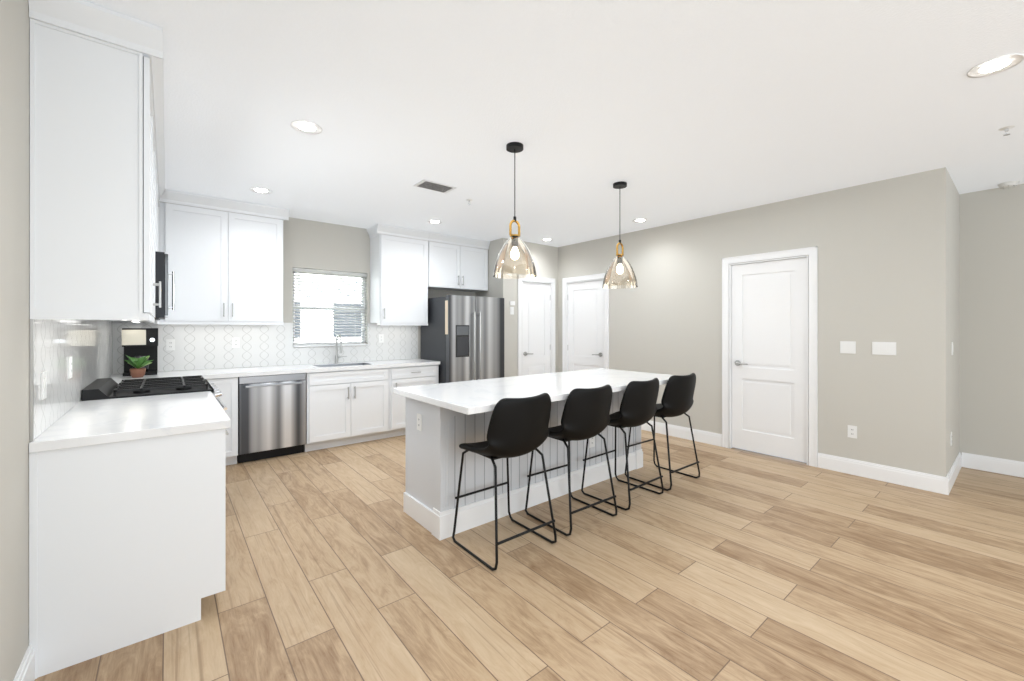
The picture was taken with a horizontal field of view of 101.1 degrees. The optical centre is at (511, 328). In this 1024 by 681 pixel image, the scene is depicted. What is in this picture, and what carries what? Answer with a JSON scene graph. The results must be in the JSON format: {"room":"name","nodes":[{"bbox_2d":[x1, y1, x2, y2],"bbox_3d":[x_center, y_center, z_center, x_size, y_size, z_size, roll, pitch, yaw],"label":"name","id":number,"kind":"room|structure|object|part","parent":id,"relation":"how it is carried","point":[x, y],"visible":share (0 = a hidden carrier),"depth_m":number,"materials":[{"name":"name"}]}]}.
{"room":"kitchen","nodes":[
{"label":"kitchen","id":0,"kind":"room"},
{"bbox_2d":[0,0,81,680],"bbox_3d":[-1.048,0.021,0.533,0.120,2.680,9.194,0,0,-39],"label":"wall","id":1,"kind":"structure","parent":0,"point":[14,14],"depth_m":1.47,"materials":[{"name":"grey paint"}]},
{"bbox_2d":[13,644,34,680],"bbox_3d":[-0.013,1.291,-0.623,0.016,0.140,5.852,0,0,-39],"label":"baseboard","id":2,"kind":"structure","parent":1,"relation":"attached to","point":[26,671],"depth_m":1.57,"materials":[{"name":"white wood"}]},
{"bbox_2d":[41,371,46,399],"bbox_3d":[-1.970,0.240,1.773,0.008,0.114,0.070,0,0,-39],"label":"outlet","id":3,"kind":"object","parent":1,"relation":"attached to","point":[43,374],"depth_m":1.76,"materials":[{"name":"white plastic"}]},
{"bbox_2d":[69,356,71,378],"bbox_3d":[-2.369,0.210,2.261,0.008,0.114,0.070,0,0,-39],"label":"outlet","id":4,"kind":"object","parent":1,"relation":"attached to","point":[70,358],"depth_m":2.25,"materials":[{"name":"white plastic"}]},
{"bbox_2d":[30,319,113,440],"bbox_3d":[-2.846,0.188,2.830,0.009,0.504,3.090,0,0,-39],"label":"tile backsplash","id":5,"kind":"structure","parent":1,"relation":"attached to","point":[94,349],"depth_m":2.13,"materials":[{"name":"white tile"}]},
{"bbox_2d":[28,0,163,322],"bbox_3d":[-2.070,-0.675,2.191,0.396,1.280,1.224,0,0,-39],"label":"upper cabinet","id":6,"kind":"object","parent":1,"relation":"attached to","point":[96,104],"visible":1,"depth_m":1.74,"materials":[{"name":"white wood"}]},
{"bbox_2d":[105,167,164,323],"bbox_3d":[-3.312,-0.675,3.707,0.396,1.280,1.171,0,0,-39],"label":"upper cabinet","id":7,"kind":"object","parent":1,"relation":"attached to","point":[160,185],"visible":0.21,"depth_m":3.61,"materials":[{"name":"white wood"}]},
{"bbox_2d":[155,133,164,251],"bbox_3d":[-2.700,-0.914,2.959,0.396,0.801,0.757,0,0,-39],"label":"upper cabinet","id":8,"kind":"object","parent":1,"relation":"attached to","point":[159,156],"visible":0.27,"depth_m":3.02,"materials":[{"name":"white wood"}]},
{"bbox_2d":[155,251,174,319],"bbox_3d":[-2.676,-0.283,2.978,0.457,0.441,0.752,0,0,-39],"label":"microwave","id":9,"kind":"object","parent":8,"relation":"attached to","point":[161,267],"visible":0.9,"depth_m":2.79,"materials":[{"name":"grey metal"}]},
{"bbox_2d":[122,202,475,373],"bbox_3d":[-1.761,0.021,5.814,5.470,2.680,0.120,0,0,-39],"label":"wall","id":10,"kind":"structure","parent":0,"point":[307,244],"depth_m":5.27,"materials":[{"name":"grey paint"}]},
{"bbox_2d":[166,339,174,349],"bbox_3d":[-3.490,0.171,4.304,0.070,0.114,0.008,0,0,-39],"label":"outlet","id":11,"kind":"object","parent":10,"relation":"attached to","point":[170,343],"depth_m":4.30,"materials":[{"name":"white plastic"}]},
{"bbox_2d":[159,189,288,324],"bbox_3d":[-3.020,-0.675,4.447,1.126,1.280,0.396,0,0,-39],"label":"upper cabinet","id":12,"kind":"object","parent":10,"relation":"attached to","point":[227,267],"visible":0.96,"depth_m":4.30,"materials":[{"name":"white wood"}]},
{"bbox_2d":[232,337,239,347],"bbox_3d":[-3.057,0.161,4.659,0.070,0.114,0.008,0,0,-39],"label":"outlet","id":13,"kind":"object","parent":10,"relation":"attached to","point":[236,340],"depth_m":4.66,"materials":[{"name":"white plastic"}]},
{"bbox_2d":[114,321,417,373],"bbox_3d":[-2.596,0.188,5.047,3.204,0.504,0.007,0,0,-39],"label":"tile backsplash","id":14,"kind":"structure","parent":10,"relation":"attached to","point":[197,347],"depth_m":4.75,"materials":[{"name":"white tile"}]},
{"bbox_2d":[293,273,367,346],"bbox_3d":[-2.302,-0.249,5.355,0.896,0.956,0.135,0,0,-39],"label":"window","id":15,"kind":"structure","parent":10,"relation":"in","point":[329,309],"depth_m":5.41,"materials":[{"name":"white"}]},
{"bbox_2d":[293,268,366,345],"bbox_3d":[-2.294,-0.258,5.345,0.888,0.934,0.060,0,0,-39],"label":"window blinds","id":16,"kind":"object","parent":15,"relation":"attached to","point":[327,272],"visible":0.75,"depth_m":5.32,"materials":[{"name":"white plastic"}]},
{"bbox_2d":[379,334,383,342],"bbox_3d":[-1.773,0.140,5.710,0.070,0.114,0.008,0,0,-39],"label":"outlet","id":17,"kind":"object","parent":10,"relation":"attached to","point":[381,336],"depth_m":5.71,"materials":[{"name":"white plastic"}]},
{"bbox_2d":[367,223,429,325],"bbox_3d":[-1.527,-0.675,5.670,0.726,1.280,0.396,0,0,-39],"label":"upper cabinet","id":18,"kind":"object","parent":10,"relation":"attached to","point":[399,280],"visible":1,"depth_m":5.53,"materials":[{"name":"white wood"}]},
{"bbox_2d":[428,232,489,291],"bbox_3d":[-0.850,-0.942,6.224,1.018,0.746,0.396,0,0,-39],"label":"upper cabinet","id":19,"kind":"object","parent":10,"relation":"attached to","point":[455,266],"visible":0.98,"depth_m":6.08,"materials":[{"name":"white wood"}]},
{"bbox_2d":[476,240,495,297],"bbox_3d":[-0.344,0.021,6.491,0.100,2.680,0.600,0,0,-39],"label":"wall","id":20,"kind":"structure","parent":0,"point":[491,292],"depth_m":6.37,"materials":[{"name":"grey paint"}]},
{"bbox_2d":[496,238,559,376],"bbox_3d":[0.282,0.021,6.539,1.130,2.680,0.120,0,0,-39],"label":"wall","id":21,"kind":"structure","parent":0,"point":[546,258],"depth_m":6.31,"materials":[{"name":"grey paint"}]},
{"bbox_2d":[510,307,513,314],"bbox_3d":[0.001,-0.259,6.251,0.070,0.114,0.008,0,0,-39],"label":"light switch","id":22,"kind":"object","parent":21,"relation":"attached to","point":[511,308],"depth_m":6.25,"materials":[{"name":"white plastic"}]},
{"bbox_2d":[518,275,554,375],"bbox_3d":[0.366,0.281,6.595,0.780,2.160,0.161,0,0,-39],"label":"pantry door","id":23,"kind":"structure","parent":21,"relation":"in","point":[536,327],"depth_m":6.59,"materials":[{"name":"white wood"}]},
{"bbox_2d":[34,430,1023,680],"bbox_3d":[1.496,1.411,2.618,6.758,0.100,9.254,0,0,-39],"label":"floor","id":24,"kind":"structure","parent":0,"point":[732,564],"depth_m":2.24,"materials":[{"name":"brown wood"}]},
{"bbox_2d":[29,429,228,678],"bbox_3d":[-1.979,0.922,2.291,0.664,0.878,1.184,0,0,-39],"label":"base cabinet","id":25,"kind":"object","parent":24,"relation":"on","point":[127,543],"visible":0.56,"depth_m":1.79,"materials":[{"name":"white wood"}]},
{"bbox_2d":[29,391,230,452],"bbox_3d":[-1.982,0.461,2.282,0.648,0.040,1.194,0,0,-39],"label":"countertop","id":26,"kind":"structure","parent":25,"relation":"on","point":[90,422],"depth_m":2.01,"materials":[{"name":"white stone"}]},
{"bbox_2d":[82,375,226,409],"bbox_3d":[-2.559,0.869,3.075,0.740,0.985,0.754,0,0,-39],"label":"range","id":27,"kind":"object","parent":24,"relation":"on","point":[103,388],"visible":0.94,"depth_m":2.91,"materials":[{"name":"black metal"}]},
{"bbox_2d":[206,377,237,464],"bbox_3d":[-3.015,0.922,4.302,0.297,0.878,0.628,0,0,-39],"label":"base cabinet","id":28,"kind":"object","parent":24,"relation":"on","point":[228,388],"visible":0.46,"depth_m":4.12,"materials":[{"name":"white wood"}]},
{"bbox_2d":[237,373,305,462],"bbox_3d":[-2.642,0.922,4.577,0.616,0.878,0.618,0,0,-39],"label":"dishwasher","id":29,"kind":"object","parent":24,"relation":"on","point":[271,416],"visible":0.94,"depth_m":4.35,"materials":[{"name":"silver metal"}]},
{"bbox_2d":[304,368,388,451],"bbox_3d":[-2.042,0.922,5.076,0.930,0.878,0.664,0,0,-39],"label":"base cabinet","id":30,"kind":"object","parent":24,"relation":"on","point":[345,407],"visible":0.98,"depth_m":4.82,"materials":[{"name":"white wood"}]},
{"bbox_2d":[387,365,438,437],"bbox_3d":[-1.415,0.922,5.589,0.684,0.878,0.664,0,0,-39],"label":"base cabinet","id":31,"kind":"object","parent":24,"relation":"on","point":[412,376],"visible":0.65,"depth_m":5.26,"materials":[{"name":"white wood"}]},
{"bbox_2d":[421,295,503,383],"bbox_3d":[-0.689,0.466,5.994,0.913,1.790,0.853,0,0,-39],"label":"refrigerator","id":32,"kind":"object","parent":24,"relation":"on","point":[462,338],"visible":0.73,"depth_m":5.66,"materials":[{"name":"grey metal"}]},
{"bbox_2d":[452,393,556,570],"bbox_3d":[-0.044,0.880,2.653,0.486,0.961,0.496,0,0,-39],"label":"stool","id":33,"kind":"object","parent":24,"relation":"on","point":[517,427],"visible":1,"depth_m":2.46,"materials":[{"name":"black metal"}]},
{"bbox_3d":[-0.036,0.591,2.643,0.501,0.406,0.476,0,0,-39],"label":"seat","id":34,"kind":"part","parent":33,"relation":"part of","materials":[{"name":"black leather"}]},
{"bbox_2d":[403,391,642,539],"bbox_3d":[0.236,0.922,3.624,2.259,0.878,0.552,0,0,-39],"label":"kitchen island","id":35,"kind":"object","parent":24,"relation":"on","point":[436,436],"visible":0.62,"depth_m":2.99,"materials":[{"name":"white wood"}]},
{"bbox_2d":[393,368,672,414],"bbox_3d":[0.367,0.461,3.477,2.400,0.040,1.005,0,0,-39],"label":"island countertop","id":36,"kind":"structure","parent":35,"relation":"on","point":[474,396],"depth_m":3.12,"materials":[{"name":"white stone"}]},
{"bbox_2d":[525,384,616,535],"bbox_3d":[0.432,0.880,3.042,0.486,0.961,0.496,0,0,-38],"label":"stool","id":37,"kind":"object","parent":24,"relation":"on","point":[585,413],"visible":0.96,"depth_m":2.83,"materials":[{"name":"black metal"}]},
{"bbox_3d":[0.440,0.591,3.032,0.501,0.406,0.476,0,0,-38],"label":"seat","id":38,"kind":"part","parent":37,"relation":"part of","materials":[{"name":"black leather"}]},
{"bbox_2d":[581,378,663,510],"bbox_3d":[0.908,0.880,3.432,0.486,0.961,0.496,0,0,-40],"label":"stool","id":39,"kind":"object","parent":24,"relation":"on","point":[638,407],"visible":0.88,"depth_m":3.22,"materials":[{"name":"black metal"}]},
{"bbox_3d":[0.916,0.591,3.422,0.501,0.406,0.476,0,0,-40],"label":"seat","id":40,"kind":"part","parent":39,"relation":"part of","materials":[{"name":"black leather"}]},
{"bbox_2d":[625,373,699,490],"bbox_3d":[1.368,0.880,3.809,0.486,0.961,0.496,0,0,-38],"label":"stool","id":41,"kind":"object","parent":24,"relation":"on","point":[677,396],"visible":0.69,"depth_m":3.59,"materials":[{"name":"black metal"}]},
{"bbox_3d":[1.376,0.591,3.799,0.501,0.406,0.476,0,0,-38],"label":"seat","id":42,"kind":"part","parent":41,"relation":"part of","materials":[{"name":"black leather"}]},
{"bbox_3d":[-3.209,0.922,3.792,0.664,0.878,1.171,0,0,-39],"label":"base cabinet","id":43,"kind":"object","parent":24,"relation":"on","visible":0},
{"bbox_2d":[113,374,204,383],"bbox_3d":[-3.006,0.461,3.533,0.649,0.040,0.510,0,0,-39],"label":"countertop","id":44,"kind":"structure","parent":43,"relation":"on","point":[118,381],"depth_m":3.76,"materials":[{"name":"white stone"}]},
{"bbox_2d":[108,359,439,378],"bbox_3d":[-2.388,0.461,4.794,3.204,0.040,0.661,0,0,-39],"label":"countertop","id":45,"kind":"structure","parent":43,"relation":"on","point":[243,372],"depth_m":4.55,"materials":[{"name":"white stone"}]},
{"bbox_2d":[125,355,152,377],"bbox_3d":[-3.328,0.337,3.760,0.199,0.204,0.199,0,0,-39],"label":"potted plant","id":46,"kind":"object","parent":45,"relation":"on","point":[137,371],"visible":1,"depth_m":3.73,"materials":[{"name":"green plant"}]},
{"bbox_2d":[122,328,157,375],"bbox_3d":[-3.514,0.220,3.984,0.252,0.438,0.233,0,0,-39],"label":"coffee maker","id":47,"kind":"object","parent":45,"relation":"on","point":[139,342],"visible":0.83,"depth_m":3.94,"materials":[{"name":"black plastic"}]},
{"bbox_2d":[334,334,346,362],"bbox_3d":[-2.102,0.258,5.227,0.153,0.364,0.214,0,0,-39],"label":"faucet","id":48,"kind":"object","parent":45,"relation":"on","point":[336,355],"visible":1,"depth_m":5.24,"materials":[{"name":"silver metal"}]},
{"bbox_2d":[313,363,371,366],"bbox_3d":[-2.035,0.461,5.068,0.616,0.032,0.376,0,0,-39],"label":"sink","id":49,"kind":"object","parent":45,"relation":"in","point":[335,365],"visible":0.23,"depth_m":5.23,"materials":[{"name":"silver metal"}]},
{"bbox_2d":[84,0,1023,246],"bbox_3d":[1.496,-1.369,2.618,6.758,0.100,9.254,0,0,-39],"label":"ceiling","id":50,"kind":"structure","parent":0,"point":[671,111],"depth_m":2.48,"materials":[{"name":"white paint"}]},
{"bbox_2d":[250,187,272,193],"bbox_3d":[-2.401,-1.316,4.031,0.189,0.006,0.189,0,0,45],"label":"recessed light","id":51,"kind":"object","parent":50,"relation":"in","point":[260,190],"depth_m":4.03,"materials":[{"name":"white plastic"}]},
{"bbox_2d":[290,120,321,134],"bbox_3d":[-1.348,-1.316,2.761,0.189,0.006,0.189,0,0,42],"label":"recessed light","id":52,"kind":"object","parent":50,"relation":"in","point":[303,126],"depth_m":2.76,"materials":[{"name":"white plastic"}]},
{"bbox_2d":[413,179,456,192],"bbox_3d":[-0.714,-1.314,3.913,0.340,0.009,0.200,0,0,-39],"label":"ceiling vent","id":53,"kind":"object","parent":50,"relation":"in","point":[433,186],"visible":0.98,"depth_m":3.89,"materials":[{"name":"white metal"}]},
{"bbox_2d":[427,220,442,223],"bbox_3d":[-0.954,-1.316,5.216,0.189,0.006,0.189,0,0,42],"label":"recessed light","id":54,"kind":"object","parent":50,"relation":"in","point":[429,221],"depth_m":5.20,"materials":[{"name":"white plastic"}]},
{"bbox_2d":[493,142,536,278],"bbox_3d":[0.020,-0.846,3.042,0.314,0.944,0.314,0,0,-39],"label":"pendant light","id":55,"kind":"object","parent":50,"relation":"hanging from","point":[514,241],"visible":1,"depth_m":3.03,"materials":[{"name":"clear glass"}]},
{"bbox_2d":[541,238,552,240],"bbox_3d":[0.522,-1.316,6.270,0.189,0.006,0.189,0,0,27],"label":"recessed light","id":56,"kind":"object","parent":50,"relation":"in","point":[545,239],"depth_m":6.26,"materials":[{"name":"white"}]},
{"bbox_2d":[602,181,637,288],"bbox_3d":[0.986,-0.846,3.845,0.314,0.944,0.314,0,0,-39],"label":"pendant light","id":57,"kind":"object","parent":50,"relation":"hanging from","point":[620,259],"visible":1,"depth_m":3.83,"materials":[{"name":"clear glass"}]},
{"bbox_2d":[632,218,647,222],"bbox_3d":[1.569,-1.316,5.150,0.189,0.006,0.189,0,0,45],"label":"recessed light","id":58,"kind":"object","parent":50,"relation":"in","point":[639,220],"depth_m":5.15,"materials":[{"name":"white plastic"}]},
{"bbox_2d":[967,53,1023,77],"bbox_3d":[2.425,-1.316,2.116,0.189,0.006,0.189,0,0,45],"label":"recessed light","id":59,"kind":"object","parent":50,"relation":"in","point":[996,65],"depth_m":2.11,"materials":[{"name":"white plastic"}]},
{"bbox_2d":[999,125,1014,135],"bbox_3d":[3.258,-1.295,2.772,0.071,0.046,0.071,0,0,39],"label":"sprinkler head","id":60,"kind":"object","parent":50,"relation":"attached to","point":[1006,128],"depth_m":2.77,"materials":[{"name":"white metal"}]},
{"bbox_2d":[997,180,1019,188],"bbox_3d":[4.514,-1.299,3.827,0.135,0.039,0.135,0,0,42],"label":"smoke detector","id":61,"kind":"object","parent":50,"relation":"attached to","point":[1008,184],"depth_m":3.80,"materials":[{"name":"white plastic"}]},
{"bbox_2d":[560,167,951,476],"bbox_3d":[1.979,0.021,5.470,0.120,2.680,5.124,0,0,-39],"label":"wall","id":62,"kind":"structure","parent":0,"point":[922,270],"depth_m":3.98,"materials":[{"name":"grey paint"}]},
{"bbox_2d":[562,273,608,371],"bbox_3d":[1.138,0.281,6.448,0.161,2.160,0.905,0,0,-39],"label":"door","id":63,"kind":"structure","parent":62,"relation":"in","point":[585,325],"depth_m":6.44,"materials":[{"name":"white wood"}]},
{"bbox_2d":[641,420,721,446],"bbox_3d":[1.902,1.291,5.456,0.016,0.140,1.611,0,0,-39],"label":"baseboard","id":64,"kind":"structure","parent":62,"relation":"attached to","point":[707,437],"depth_m":5.17,"materials":[{"name":"white wood"}]},
{"bbox_2d":[722,246,817,466],"bbox_3d":[2.733,0.281,4.501,0.161,2.160,0.910,0,0,-39],"label":"door","id":65,"kind":"structure","parent":62,"relation":"in","point":[769,357],"depth_m":4.46,"materials":[{"name":"white wood"}]},
{"bbox_2d":[840,341,855,353],"bbox_3d":[3.146,0.181,3.943,0.008,0.114,0.116,0,0,-39],"label":"light switch","id":66,"kind":"object","parent":62,"relation":"attached to","point":[849,347],"depth_m":3.94,"materials":[{"name":"white plastic"}]},
{"bbox_2d":[848,425,856,438],"bbox_3d":[3.167,0.965,3.918,0.007,0.114,0.070,0,0,-39],"label":"outlet","id":67,"kind":"object","parent":62,"relation":"attached to","point":[852,430],"depth_m":3.91,"materials":[{"name":"white plastic"}]},
{"bbox_2d":[817,453,944,493],"bbox_3d":[3.264,1.291,3.793,0.016,0.140,0.852,0,0,-39],"label":"baseboard","id":68,"kind":"structure","parent":62,"relation":"attached to","point":[879,472],"depth_m":3.74,"materials":[{"name":"white wood"}]},
{"bbox_2d":[872,342,895,354],"bbox_3d":[3.308,0.181,3.744,0.008,0.114,0.162,0,0,-39],"label":"light switch","id":69,"kind":"object","parent":62,"relation":"attached to","point":[878,348],"depth_m":3.74,"materials":[{"name":"white plastic"}]},
{"bbox_2d":[952,181,963,464],"bbox_3d":[3.997,0.021,3.889,0.960,2.680,0.120,0,0,-39],"label":"wall","id":70,"kind":"structure","parent":0,"point":[957,199],"depth_m":4.04,"materials":[{"name":"grey paint"}]},
{"bbox_2d":[945,452,964,494],"bbox_3d":[3.969,1.291,3.777,1.087,0.140,0.016,0,0,-39],"label":"baseboard","id":71,"kind":"structure","parent":70,"relation":"attached to","point":[959,462],"depth_m":3.71,"materials":[{"name":"white wood"}]},
{"bbox_2d":[964,184,1023,461],"bbox_3d":[5.630,0.021,2.761,0.120,2.680,3.936,0,0,-39],"label":"wall","id":72,"kind":"structure","parent":0,"point":[993,218],"depth_m":3.98,"materials":[{"name":"grey paint"}]},
{"bbox_2d":[965,453,1023,477],"bbox_3d":[5.616,1.291,2.671,0.016,0.140,3.816,0,0,-39],"label":"baseboard","id":73,"kind":"structure","parent":72,"relation":"attached to","point":[973,461],"depth_m":3.97,"materials":[{"name":"white wood"}]},
{"label":"outside","id":74,"kind":"structure","parent":0,"visible":0},
{"bbox_2d":[295,273,360,342],"bbox_3d":[-3.609,-1.139,8.489,22.000,7.400,6.000,0,0,-39],"label":"house","id":75,"kind":"structure","parent":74,"point":[327,310],"depth_m":10.99,"materials":[{"name":"white"}]}
]}

